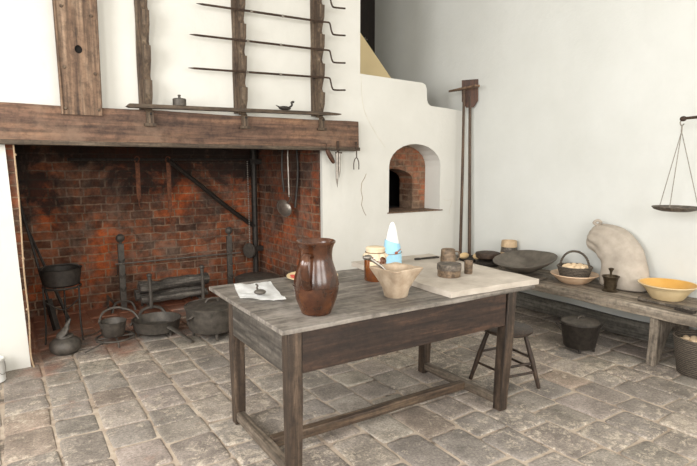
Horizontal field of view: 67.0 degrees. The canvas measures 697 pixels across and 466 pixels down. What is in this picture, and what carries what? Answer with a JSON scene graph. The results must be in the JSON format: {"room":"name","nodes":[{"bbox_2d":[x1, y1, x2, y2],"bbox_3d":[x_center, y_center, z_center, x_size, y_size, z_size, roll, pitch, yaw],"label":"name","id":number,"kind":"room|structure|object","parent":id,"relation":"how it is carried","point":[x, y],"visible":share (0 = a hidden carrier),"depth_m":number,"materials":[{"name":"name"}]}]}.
{"room":"historic interior","nodes":[
{"label":"historic interior","id":0,"kind":"room"},
{"bbox_2d":[5,145,30,362],"bbox_3d":[-2.947,0.122,4.432,0.304,1.680,1.500,-5,9,-33],"label":"wall","id":1,"kind":"structure","parent":0,"point":[8,148],"depth_m":3.84,"materials":[{"name":"paint"}]},
{"bbox_2d":[14,145,259,317],"bbox_3d":[-2.211,-0.536,5.876,3.200,2.620,0.220,-5,9,-33],"label":"wall","id":2,"kind":"structure","parent":0,"point":[75,211],"depth_m":5.67,"materials":[{"name":"brick"}]},
{"bbox_2d":[0,0,465,370],"bbox_3d":[-1.566,-1.171,4.447,6.805,4.200,0.364,-5,9,-33],"label":"wall","id":3,"kind":"structure","parent":0,"point":[28,58],"depth_m":4.79,"materials":[{"name":"white paint"}]},
{"bbox_2d":[52,0,102,115],"bbox_3d":[-1.987,-1.728,3.809,0.303,1.722,0.120,-5,9,-33],"label":"plank","id":4,"kind":"object","parent":3,"relation":"attached to","point":[75,21],"visible":1,"depth_m":3.83,"materials":[{"name":"brown wood"}]},
{"bbox_2d":[134,0,156,126],"bbox_3d":[-1.590,-1.724,4.065,0.101,1.775,0.141,-5,9,-33],"label":"upright","id":5,"kind":"object","parent":3,"relation":"attached to","point":[142,23],"visible":0.98,"depth_m":4.09,"materials":[{"name":"brown wood"}]},
{"bbox_2d":[125,103,340,115],"bbox_3d":[-0.882,-1.047,4.507,1.915,0.060,0.072,-5,9,-33],"label":"rail","id":6,"kind":"object","parent":5,"relation":"attached to","point":[130,105],"visible":1,"depth_m":4.38,"materials":[{"name":"brown wood"}]},
{"bbox_2d":[172,95,185,105],"bbox_3d":[-1.346,-1.057,4.194,0.104,0.090,0.104,-5,9,-33],"label":"weight","id":7,"kind":"object","parent":6,"relation":"on","point":[179,101],"visible":0.88,"depth_m":4.16,"materials":[{"name":"grey metal"}]},
{"bbox_2d":[276,101,293,109],"bbox_3d":[-0.565,-1.139,4.702,0.182,0.087,0.060,-5,9,-33],"label":"lamp","id":8,"kind":"object","parent":6,"relation":"on","point":[292,102],"visible":0.99,"depth_m":4.69,"materials":[{"name":"black metal"}]},
{"bbox_2d":[0,102,359,150],"bbox_3d":[-1.554,-0.835,4.223,3.939,0.294,0.107,-5,9,-33],"label":"mantel beam","id":9,"kind":"structure","parent":3,"relation":"attached to","point":[20,123],"depth_m":4.24,"materials":[{"name":"brown wood"}]},
{"bbox_2d":[13,145,34,366],"bbox_3d":[-2.369,0.191,3.847,0.030,1.651,0.020,-5,9,-33],"label":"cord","id":10,"kind":"object","parent":9,"relation":"hanging from","point":[14,153],"visible":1,"depth_m":3.84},
{"bbox_2d":[323,143,334,163],"bbox_3d":[-0.187,-0.766,5.073,0.131,0.196,0.047,-5,9,-33],"label":"rolling pin","id":11,"kind":"object","parent":9,"relation":"hanging from","point":[330,156],"visible":1,"depth_m":5.06,"materials":[{"name":"brown wood"}]},
{"bbox_2d":[335,141,341,187],"bbox_3d":[-0.096,-0.668,5.134,0.070,0.450,0.028,-5,9,-33],"label":"skewer","id":12,"kind":"object","parent":9,"relation":"hanging from","point":[338,154],"visible":1,"depth_m":5.12,"materials":[{"name":"metal"}]},
{"bbox_2d":[353,142,358,169],"bbox_3d":[0.076,-0.770,5.253,0.070,0.271,0.031,-5,9,-33],"label":"fork","id":13,"kind":"object","parent":9,"relation":"hanging from","point":[355,142],"visible":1,"depth_m":5.24,"materials":[{"name":"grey metal"}]},
{"bbox_2d":[231,0,249,128],"bbox_3d":[-0.930,-1.789,4.496,0.101,1.775,0.141,-5,9,-33],"label":"upright","id":14,"kind":"object","parent":3,"relation":"attached to","point":[239,59],"visible":0.98,"depth_m":4.52,"materials":[{"name":"brown wood"}]},
{"bbox_2d":[310,0,326,130],"bbox_3d":[-0.283,-1.858,4.917,0.101,1.775,0.141,-5,9,-33],"label":"upright","id":15,"kind":"object","parent":3,"relation":"attached to","point":[317,9],"visible":0.98,"depth_m":4.93,"materials":[{"name":"brown wood"}]},
{"bbox_2d":[189,34,345,63],"bbox_3d":[-0.666,-1.613,4.628,1.457,0.128,0.066,-4,8,-31],"label":"spit","id":16,"kind":"object","parent":15,"relation":"on","point":[199,35],"visible":1,"depth_m":4.60,"materials":[{"name":"brown metal"}]},
{"bbox_2d":[190,67,345,90],"bbox_3d":[-0.674,-1.365,4.654,1.477,0.128,0.066,-4,8,-31],"label":"spit","id":17,"kind":"object","parent":15,"relation":"on","point":[196,68],"visible":1,"depth_m":4.63,"materials":[{"name":"brown metal"}]},
{"bbox_2d":[196,3,345,35],"bbox_3d":[-0.638,-1.864,4.614,1.392,0.128,0.065,-4,8,-31],"label":"spit","id":18,"kind":"object","parent":15,"relation":"on","point":[203,4],"visible":1,"depth_m":4.59,"materials":[{"name":"brown metal"}]},
{"bbox_2d":[330,0,345,8],"bbox_3d":[-0.638,-2.105,4.583,1.392,0.128,0.065,-4,8,-31],"label":"spit","id":19,"kind":"object","parent":15,"relation":"on","point":[330,0],"visible":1,"depth_m":4.87,"materials":[{"name":"brown metal"}]},
{"bbox_2d":[387,208,442,213],"bbox_3d":[0.672,-0.256,6.009,0.800,0.012,0.312,-5,9,-33],"label":"trim","id":20,"kind":"structure","parent":3,"relation":"attached to","point":[409,209],"depth_m":5.94,"materials":[{"name":"brown wood"}]},
{"bbox_3d":[-0.583,-0.999,5.384,0.265,0.017,0.090,-5,9,-33],"label":"hanging rod","id":21,"kind":"object","parent":3,"relation":"attached to","visible":0},
{"bbox_2d":[277,150,291,216],"bbox_3d":[-0.669,-0.580,5.421,0.087,0.823,0.190,5,9,37],"label":"skimmer","id":22,"kind":"object","parent":21,"relation":"hanging from","point":[283,206],"visible":0.98,"depth_m":5.47,"materials":[{"name":"metal"}]},
{"bbox_2d":[277,199,291,216],"bbox_3d":[-0.669,-0.259,5.462,0.087,0.176,0.190,5,9,37],"label":"bowl","id":23,"kind":"object","parent":22,"relation":"on","point":[283,206],"depth_m":5.48,"materials":[{"name":"metal"}]},
{"bbox_2d":[281,150,298,207],"bbox_3d":[-0.608,-0.636,5.474,0.203,0.752,0.026,-5,9,-33],"label":"tongs","id":24,"kind":"object","parent":21,"relation":"hanging from","point":[282,151],"visible":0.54,"depth_m":5.50,"materials":[{"name":"black metal"}]},
{"bbox_2d":[258,150,320,277],"bbox_3d":[-0.547,-0.544,5.942,0.348,2.620,1.500,-5,9,-33],"label":"wall","id":25,"kind":"structure","parent":0,"point":[279,234],"depth_m":5.90,"materials":[{"name":"brick"}]},
{"bbox_2d":[0,293,696,465],"bbox_3d":[0.175,1.228,2.269,6.700,0.019,9.894,-5,9,-33],"label":"floor","id":26,"kind":"structure","parent":0,"point":[163,399],"depth_m":3.31,"materials":[{"name":"stone"}]},
{"bbox_2d":[0,355,5,382],"bbox_3d":[-2.493,0.962,3.688,0.162,0.161,0.169,-5,9,-33],"label":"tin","id":27,"kind":"object","parent":26,"relation":"on","point":[2,361],"visible":1,"depth_m":3.69,"materials":[{"name":"metal"}]},
{"bbox_2d":[20,200,60,330],"bbox_3d":[-2.845,0.287,4.830,0.448,1.197,0.044,4,8,26],"label":"shovel","id":28,"kind":"object","parent":26,"relation":"on","point":[51,311],"visible":0.88,"depth_m":4.82,"materials":[{"name":"black metal"}]},
{"bbox_2d":[21,215,70,320],"bbox_3d":[-2.886,0.342,5.032,0.449,1.034,0.052,1,7,9],"label":"poker","id":29,"kind":"object","parent":26,"relation":"on","point":[34,243],"visible":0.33,"depth_m":5.03,"materials":[{"name":"black metal"}]},
{"bbox_2d":[41,283,83,344],"bbox_3d":[-2.467,0.685,4.555,0.317,0.492,0.324,-5,9,-33],"label":"stand","id":30,"kind":"object","parent":26,"relation":"on","point":[43,288],"visible":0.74,"depth_m":4.49,"materials":[{"name":"black metal"}]},
{"bbox_2d":[38,263,82,287],"bbox_3d":[-2.458,0.359,4.509,0.336,0.176,0.336,-5,9,-33],"label":"cauldron","id":31,"kind":"object","parent":30,"relation":"on","point":[64,275],"visible":1,"depth_m":4.41,"materials":[{"name":"black metal"}]},
{"bbox_2d":[49,318,81,355],"bbox_3d":[-2.295,0.832,4.264,0.239,0.272,0.238,-5,9,-33],"label":"gourd","id":32,"kind":"object","parent":26,"relation":"on","point":[65,343],"visible":1,"depth_m":4.21,"materials":[{"name":"grey metal"}]},
{"bbox_2d":[84,330,135,353],"bbox_3d":[-2.025,0.916,4.465,0.425,0.058,0.372,-5,9,-33],"label":"trivet","id":33,"kind":"object","parent":26,"relation":"on","point":[133,334],"visible":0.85,"depth_m":4.42,"materials":[{"name":"grey metal"}]},
{"bbox_2d":[83,306,138,337],"bbox_3d":[-2.023,0.768,4.480,0.223,0.225,0.474,2,8,16],"label":"saucepan","id":34,"kind":"object","parent":33,"relation":"on","point":[112,327],"visible":1,"depth_m":4.47,"materials":[{"name":"grey metal"}]},
{"bbox_2d":[106,295,117,308],"bbox_3d":[-2.475,0.726,5.547,0.125,0.160,0.020,-5,9,-33],"label":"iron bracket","id":35,"kind":"object","parent":26,"relation":"on","point":[107,296],"visible":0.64,"depth_m":5.51,"materials":[{"name":"black metal"}]},
{"bbox_2d":[111,234,136,312],"bbox_3d":[-2.355,0.414,5.457,0.255,0.810,0.127,-5,9,-33],"label":"andiron","id":36,"kind":"object","parent":26,"relation":"on","point":[120,238],"visible":0.94,"depth_m":5.47,"materials":[{"name":"grey metal"}]},
{"bbox_2d":[138,273,165,314],"bbox_3d":[-2.104,0.601,5.481,0.288,0.441,0.475,-5,9,-33],"label":"firedog","id":37,"kind":"object","parent":26,"relation":"on","point":[150,305],"visible":0.84,"depth_m":5.31,"materials":[{"name":"grey metal"}]},
{"bbox_2d":[140,288,207,303],"bbox_3d":[-1.828,0.662,5.553,0.680,0.090,0.109,-5,9,-33],"label":"log","id":38,"kind":"object","parent":37,"relation":"on","point":[179,295],"visible":0.86,"depth_m":5.51,"materials":[{"name":"grey wood"}]},
{"bbox_2d":[137,272,209,293],"bbox_3d":[-1.855,0.529,5.613,0.724,0.140,0.154,-5,9,-35],"label":"log","id":39,"kind":"object","parent":38,"relation":"on","point":[186,280],"visible":0.91,"depth_m":5.56,"materials":[{"name":"grey wood"}]},
{"bbox_2d":[131,312,193,342],"bbox_3d":[-1.658,0.849,4.649,0.428,0.144,0.682,-5,9,-33],"label":"skillet","id":40,"kind":"object","parent":26,"relation":"on","point":[154,323],"visible":1,"depth_m":4.67,"materials":[{"name":"grey metal"}]},
{"bbox_2d":[67,149,262,271],"bbox_3d":[-1.872,-0.180,5.774,2.107,1.900,0.101,-6,9,-40],"label":"crane","id":41,"kind":"object","parent":26,"relation":"on","point":[253,161],"visible":0.76,"depth_m":6.16,"materials":[{"name":"black metal"}]},
{"bbox_2d":[134,156,144,208],"bbox_3d":[-2.169,-0.520,5.471,0.086,0.553,0.014,-5,9,-33],"label":"hook","id":42,"kind":"object","parent":41,"relation":"hanging from","point":[137,165],"visible":1,"depth_m":5.46,"materials":[{"name":"metal"}]},
{"bbox_2d":[165,156,175,225],"bbox_3d":[-1.919,-0.450,5.683,0.086,0.752,0.014,-5,9,-33],"label":"hook","id":43,"kind":"object","parent":41,"relation":"hanging from","point":[168,169],"visible":1,"depth_m":5.67,"materials":[{"name":"metal"}]},
{"bbox_2d":[243,161,255,257],"bbox_3d":[-1.192,-0.272,6.273,0.184,1.160,0.036,4,8,31],"label":"ladle","id":44,"kind":"object","parent":41,"relation":"hanging from","point":[249,250],"visible":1,"depth_m":6.30,"materials":[{"name":"metal"}]},
{"bbox_2d":[190,265,204,298],"bbox_3d":[-1.657,0.549,5.771,0.287,0.471,0.475,-5,9,-33],"label":"firedog","id":45,"kind":"object","parent":26,"relation":"on","point":[201,267],"visible":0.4,"depth_m":5.59,"materials":[{"name":"grey metal"}]},
{"bbox_2d":[134,285,200,300],"bbox_3d":[-1.927,0.629,5.682,0.700,0.112,0.133,-5,9,-33],"label":"log","id":46,"kind":"object","parent":45,"relation":"on","point":[137,295],"visible":0.37,"depth_m":5.63,"materials":[{"name":"grey wood"}]},
{"bbox_2d":[184,297,228,340],"bbox_3d":[-1.208,0.741,4.689,0.511,0.350,0.484,-5,9,-33],"label":"cauldron","id":47,"kind":"object","parent":26,"relation":"on","point":[205,316],"visible":0.73,"depth_m":4.50,"materials":[{"name":"grey metal"}]},
{"bbox_2d":[225,227,233,283],"bbox_3d":[-1.379,0.333,6.096,0.255,0.810,0.127,-5,9,-33],"label":"andiron","id":48,"kind":"object","parent":26,"relation":"on","point":[228,230],"visible":0.71,"depth_m":6.10,"materials":[{"name":"grey metal"}]},
{"bbox_2d":[115,252,240,275],"bbox_3d":[-1.825,0.332,5.778,1.363,0.135,0.020,-5,9,-33],"label":"bar","id":49,"kind":"object","parent":48,"relation":"on","point":[116,264],"visible":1,"depth_m":5.72,"materials":[{"name":"metal"}]},
{"bbox_2d":[234,272,279,282],"bbox_3d":[-0.995,0.613,5.756,0.490,0.339,0.490,-5,9,-33],"label":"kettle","id":50,"kind":"object","parent":26,"relation":"on","point":[251,276],"visible":0.42,"depth_m":5.65,"materials":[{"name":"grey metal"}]},
{"bbox_2d":[209,268,534,465],"bbox_3d":[0.152,0.706,3.268,1.717,0.775,1.036,-5,9,-32],"label":"work table","id":51,"kind":"object","parent":26,"relation":"on","point":[362,323],"visible":0.7,"depth_m":2.83,"materials":[{"name":"brown wood"}]},
{"bbox_2d":[234,281,285,300],"bbox_3d":[-0.519,0.332,3.012,0.233,0.023,0.536,-2,8,-17],"label":"napkin","id":52,"kind":"object","parent":51,"relation":"on","point":[243,290],"visible":0.9,"depth_m":3.03,"materials":[{"name":"white fabric"}]},
{"bbox_2d":[254,284,265,294],"bbox_3d":[-0.492,0.310,2.925,0.065,0.064,0.051,0,7,-3],"label":"lamp","id":53,"kind":"object","parent":52,"relation":"on","point":[257,291],"visible":1,"depth_m":2.91,"materials":[{"name":"grey metal"}]},
{"bbox_2d":[287,271,337,279],"bbox_3d":[-0.231,0.285,3.384,0.332,0.031,0.332,-5,9,-33],"label":"plate","id":54,"kind":"object","parent":51,"relation":"on","point":[291,275],"visible":0.09,"depth_m":3.38,"materials":[{"name":"beige ceramic"}]},
{"bbox_2d":[293,238,338,316],"bbox_3d":[-0.156,0.218,2.588,0.231,0.365,0.260,-2,8,-18],"label":"jug","id":55,"kind":"object","parent":51,"relation":"on","point":[316,283],"visible":1,"depth_m":2.52,"materials":[{"name":"brown ceramic"}]},
{"bbox_2d":[363,245,388,281],"bbox_3d":[0.171,0.193,3.363,0.167,0.219,0.169,-5,9,-33],"label":"jar","id":56,"kind":"object","parent":51,"relation":"on","point":[377,252],"visible":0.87,"depth_m":3.31,"materials":[{"name":"beige ceramic"}]},
{"bbox_2d":[369,262,422,298],"bbox_3d":[0.266,0.271,2.951,0.224,0.167,0.224,-6,9,-40],"label":"mortar","id":57,"kind":"object","parent":51,"relation":"on","point":[396,281],"visible":0.98,"depth_m":2.90,"materials":[{"name":"beige ceramic"}]},
{"bbox_2d":[363,255,386,269],"bbox_3d":[0.189,0.214,2.961,0.223,0.189,0.047,-1,7,-5],"label":"spoon","id":58,"kind":"object","parent":57,"relation":"in","point":[365,257],"visible":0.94,"depth_m":2.94,"materials":[{"name":"metal"}]},
{"bbox_2d":[351,254,538,297],"bbox_3d":[0.600,0.260,3.547,0.723,0.038,1.092,-4,8,-30],"label":"stone slab","id":59,"kind":"object","parent":51,"relation":"on","point":[483,279],"visible":0.62,"depth_m":3.21,"materials":[{"name":"beige stone"}]},
{"bbox_2d":[384,222,401,263],"bbox_3d":[0.305,0.073,3.663,0.138,0.302,0.142,-5,9,-33],"label":"loaf","id":60,"kind":"object","parent":59,"relation":"on","point":[392,246],"visible":0.82,"depth_m":3.62,"materials":[{"name":"blue paper"}]},
{"bbox_2d":[414,256,438,259],"bbox_3d":[0.580,0.186,3.912,0.215,0.010,0.040,-3,8,-25],"label":"knife","id":61,"kind":"object","parent":59,"relation":"on","point":[432,256],"visible":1,"depth_m":3.90,"materials":[{"name":"grey metal"}]},
{"bbox_2d":[437,261,461,277],"bbox_3d":[0.631,0.230,3.304,0.152,0.081,0.152,-5,9,-33],"label":"round box","id":62,"kind":"object","parent":59,"relation":"on","point":[445,269],"visible":1,"depth_m":3.25,"materials":[{"name":"brown wood"}]},
{"bbox_2d":[440,248,459,261],"bbox_3d":[0.713,0.163,3.745,0.126,0.104,0.108,-7,10,-44],"label":"mug","id":63,"kind":"object","parent":59,"relation":"on","point":[447,254],"visible":0.77,"depth_m":3.70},
{"bbox_2d":[464,260,472,273],"bbox_3d":[0.770,0.219,3.383,0.056,0.084,0.055,-5,9,-33],"label":"beaker","id":64,"kind":"object","parent":59,"relation":"on","point":[468,264],"visible":1,"depth_m":3.36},
{"bbox_2d":[469,321,540,388],"bbox_3d":[1.087,0.846,3.643,0.349,0.409,0.363,-4,8,-27],"label":"stool","id":65,"kind":"object","parent":26,"relation":"on","point":[521,330],"visible":0.55,"depth_m":3.58,"materials":[{"name":"brown wood"}]},
{"bbox_2d":[456,254,696,366],"bbox_3d":[2.111,0.682,4.733,0.600,0.452,3.578,-5,9,-33],"label":"bench","id":66,"kind":"object","parent":26,"relation":"on","point":[663,319],"visible":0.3,"depth_m":4.12,"materials":[{"name":"grey wood"}]},
{"bbox_2d":[449,84,479,253],"bbox_3d":[1.297,-0.684,6.037,0.078,1.929,0.427,-5,9,-36],"label":"rake","id":67,"kind":"object","parent":66,"relation":"on","point":[475,85],"visible":0.88,"depth_m":6.02,"materials":[{"name":"brown wood"}]},
{"bbox_2d":[457,255,475,261],"bbox_3d":[1.383,0.289,5.907,0.330,0.032,0.330,-5,9,-33],"label":"tray","id":68,"kind":"object","parent":66,"relation":"on","point":[470,257],"visible":0.26,"depth_m":5.89,"materials":[{"name":"black metal"}]},
{"bbox_2d":[460,252,468,258],"bbox_3d":[1.294,0.254,5.916,0.128,0.074,0.099,-5,9,-33],"label":"bread roll","id":69,"kind":"object","parent":68,"relation":"on","point":[464,255],"visible":0.94,"depth_m":5.88,"materials":[{"name":"beige food"}]},
{"bbox_2d":[462,79,477,254],"bbox_3d":[1.370,-0.734,6.068,0.187,2.022,0.095,2,8,17],"label":"peel","id":70,"kind":"object","parent":66,"relation":"on","point":[471,95],"visible":0.77,"depth_m":6.01,"materials":[{"name":"brown wood"}]},
{"bbox_2d":[475,250,500,266],"bbox_3d":[1.481,0.271,5.607,0.264,0.144,0.264,-5,9,-33],"label":"bowl","id":71,"kind":"object","parent":66,"relation":"on","point":[485,257],"visible":0.82,"depth_m":5.51,"materials":[{"name":"black wood"}]},
{"bbox_2d":[500,239,516,253],"bbox_3d":[1.719,0.208,5.649,0.202,0.258,0.202,-5,9,-33],"label":"banded keg","id":72,"kind":"object","parent":66,"relation":"on","point":[507,245],"visible":0.44,"depth_m":5.58,"materials":[{"name":"brown wood"}]},
{"bbox_2d":[493,250,557,273],"bbox_3d":[1.718,0.293,5.152,0.500,0.200,0.636,-5,9,-32],"label":"dough bowl","id":73,"kind":"object","parent":66,"relation":"on","point":[520,261],"visible":0.99,"depth_m":5.26,"materials":[{"name":"grey wood"}]},
{"bbox_2d":[521,273,546,279],"bbox_3d":[1.744,0.410,4.967,0.236,0.028,0.235,-5,9,-33],"label":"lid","id":74,"kind":"object","parent":66,"relation":"on","point":[534,275],"visible":0.65,"depth_m":4.95,"materials":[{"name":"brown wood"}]},
{"bbox_2d":[550,269,598,284],"bbox_3d":[2.046,0.406,4.780,0.410,0.085,0.410,-5,9,-33],"label":"bowl","id":75,"kind":"object","parent":66,"relation":"on","point":[568,280],"visible":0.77,"depth_m":4.66,"materials":[{"name":"beige ceramic"}]},
{"bbox_2d":[556,250,592,277],"bbox_3d":[2.046,0.294,4.766,0.306,0.278,0.306,-5,9,-33],"label":"basket","id":76,"kind":"object","parent":75,"relation":"in","point":[563,271],"visible":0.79,"depth_m":4.67,"materials":[{"name":"grey wicker"}]},
{"bbox_2d":[602,274,619,292],"bbox_3d":[2.208,0.425,4.444,0.140,0.131,0.140,-5,9,-33],"label":"mortar","id":77,"kind":"object","parent":66,"relation":"on","point":[610,283],"visible":0.99,"depth_m":4.40,"materials":[{"name":"brown metal"}]},
{"bbox_2d":[586,219,649,291],"bbox_3d":[2.332,0.181,4.605,0.272,0.574,0.593,-5,9,-33],"label":"sack","id":78,"kind":"object","parent":66,"relation":"on","point":[616,248],"visible":0.93,"depth_m":4.50,"materials":[{"name":"fabric"}]},
{"bbox_2d":[637,297,696,313],"bbox_3d":[2.377,0.535,3.948,0.056,0.038,0.430,-4,8,-27],"label":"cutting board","id":79,"kind":"object","parent":66,"relation":"on","point":[678,307],"visible":1,"depth_m":3.86,"materials":[{"name":"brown wood"}]},
{"bbox_2d":[638,278,696,301],"bbox_3d":[2.534,0.461,4.188,0.424,0.125,0.424,-5,9,-33],"label":"bowl","id":80,"kind":"object","parent":66,"relation":"on","point":[662,289],"visible":1,"depth_m":4.15,"materials":[{"name":"beige ceramic"}]},
{"bbox_2d":[555,315,605,353],"bbox_3d":[1.899,0.819,4.325,0.318,0.290,0.316,-5,9,-33],"label":"cauldron","id":81,"kind":"object","parent":26,"relation":"on","point":[580,333],"visible":1,"depth_m":4.22,"materials":[{"name":"black metal"}]},
{"bbox_2d":[672,329,696,379],"bbox_3d":[2.551,0.885,3.812,0.376,0.282,0.376,-5,9,-33],"label":"basket","id":82,"kind":"object","parent":26,"relation":"on","point":[685,350],"visible":0.98,"depth_m":3.76,"materials":[{"name":"grey wicker"}]},
{"bbox_2d":[360,33,390,77],"bbox_3d":[-0.030,-2.303,6.419,1.080,1.150,0.750,-5,9,-33],"label":"wall","id":83,"kind":"structure","parent":0,"point":[370,64],"depth_m":6.18,"materials":[{"name":"beige paint"}]},
{"bbox_2d":[389,170,399,207],"bbox_3d":[0.218,-0.554,6.651,1.505,2.420,0.908,-5,9,-33],"label":"wall","id":84,"kind":"structure","parent":0,"point":[394,181],"depth_m":6.72,"materials":[{"name":"black"}]},
{"bbox_2d":[389,145,424,209],"bbox_3d":[0.535,-0.493,6.174,1.505,2.420,0.238,-5,9,-33],"label":"wall","id":85,"kind":"structure","parent":0,"point":[406,162],"depth_m":6.20,"materials":[{"name":"brick"}]},
{"bbox_2d":[375,0,696,329],"bbox_3d":[2.999,-1.084,3.848,0.150,4.220,9.500,-5,9,-33],"label":"wall","id":86,"kind":"structure","parent":0,"point":[575,118],"depth_m":5.08,"materials":[{"name":"white paint"}]},
{"bbox_2d":[516,291,673,347],"bbox_3d":[2.069,0.757,5.329,0.049,0.166,2.592,-5,9,-33],"label":"baseboard","id":87,"kind":"structure","parent":86,"relation":"attached to","point":[628,327],"depth_m":4.95,"materials":[{"name":"wood"}]},
{"bbox_3d":[0.162,-2.972,1.571,7.100,0.100,9.750,-5,9,-33],"label":"ceiling","id":88,"kind":"structure","parent":0,"visible":0},
{"bbox_2d":[651,116,696,211],"bbox_3d":[2.808,-1.616,3.376,0.326,3.045,1.446,-5,9,-33],"label":"balance scale","id":89,"kind":"object","parent":88,"relation":"hanging from","point":[667,208],"visible":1,"depth_m":3.96,"materials":[{"name":"brown metal"}]},
{"bbox_3d":[-0.657,-1.500,7.040,0.600,4.200,0.100,-5,9,-33],"label":"wall","id":90,"kind":"structure","parent":0,"visible":0},
{"bbox_2d":[360,0,374,53],"bbox_3d":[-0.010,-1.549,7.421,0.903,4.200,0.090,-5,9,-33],"label":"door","id":91,"kind":"structure","parent":90,"relation":"in","point":[367,7],"depth_m":7.41,"materials":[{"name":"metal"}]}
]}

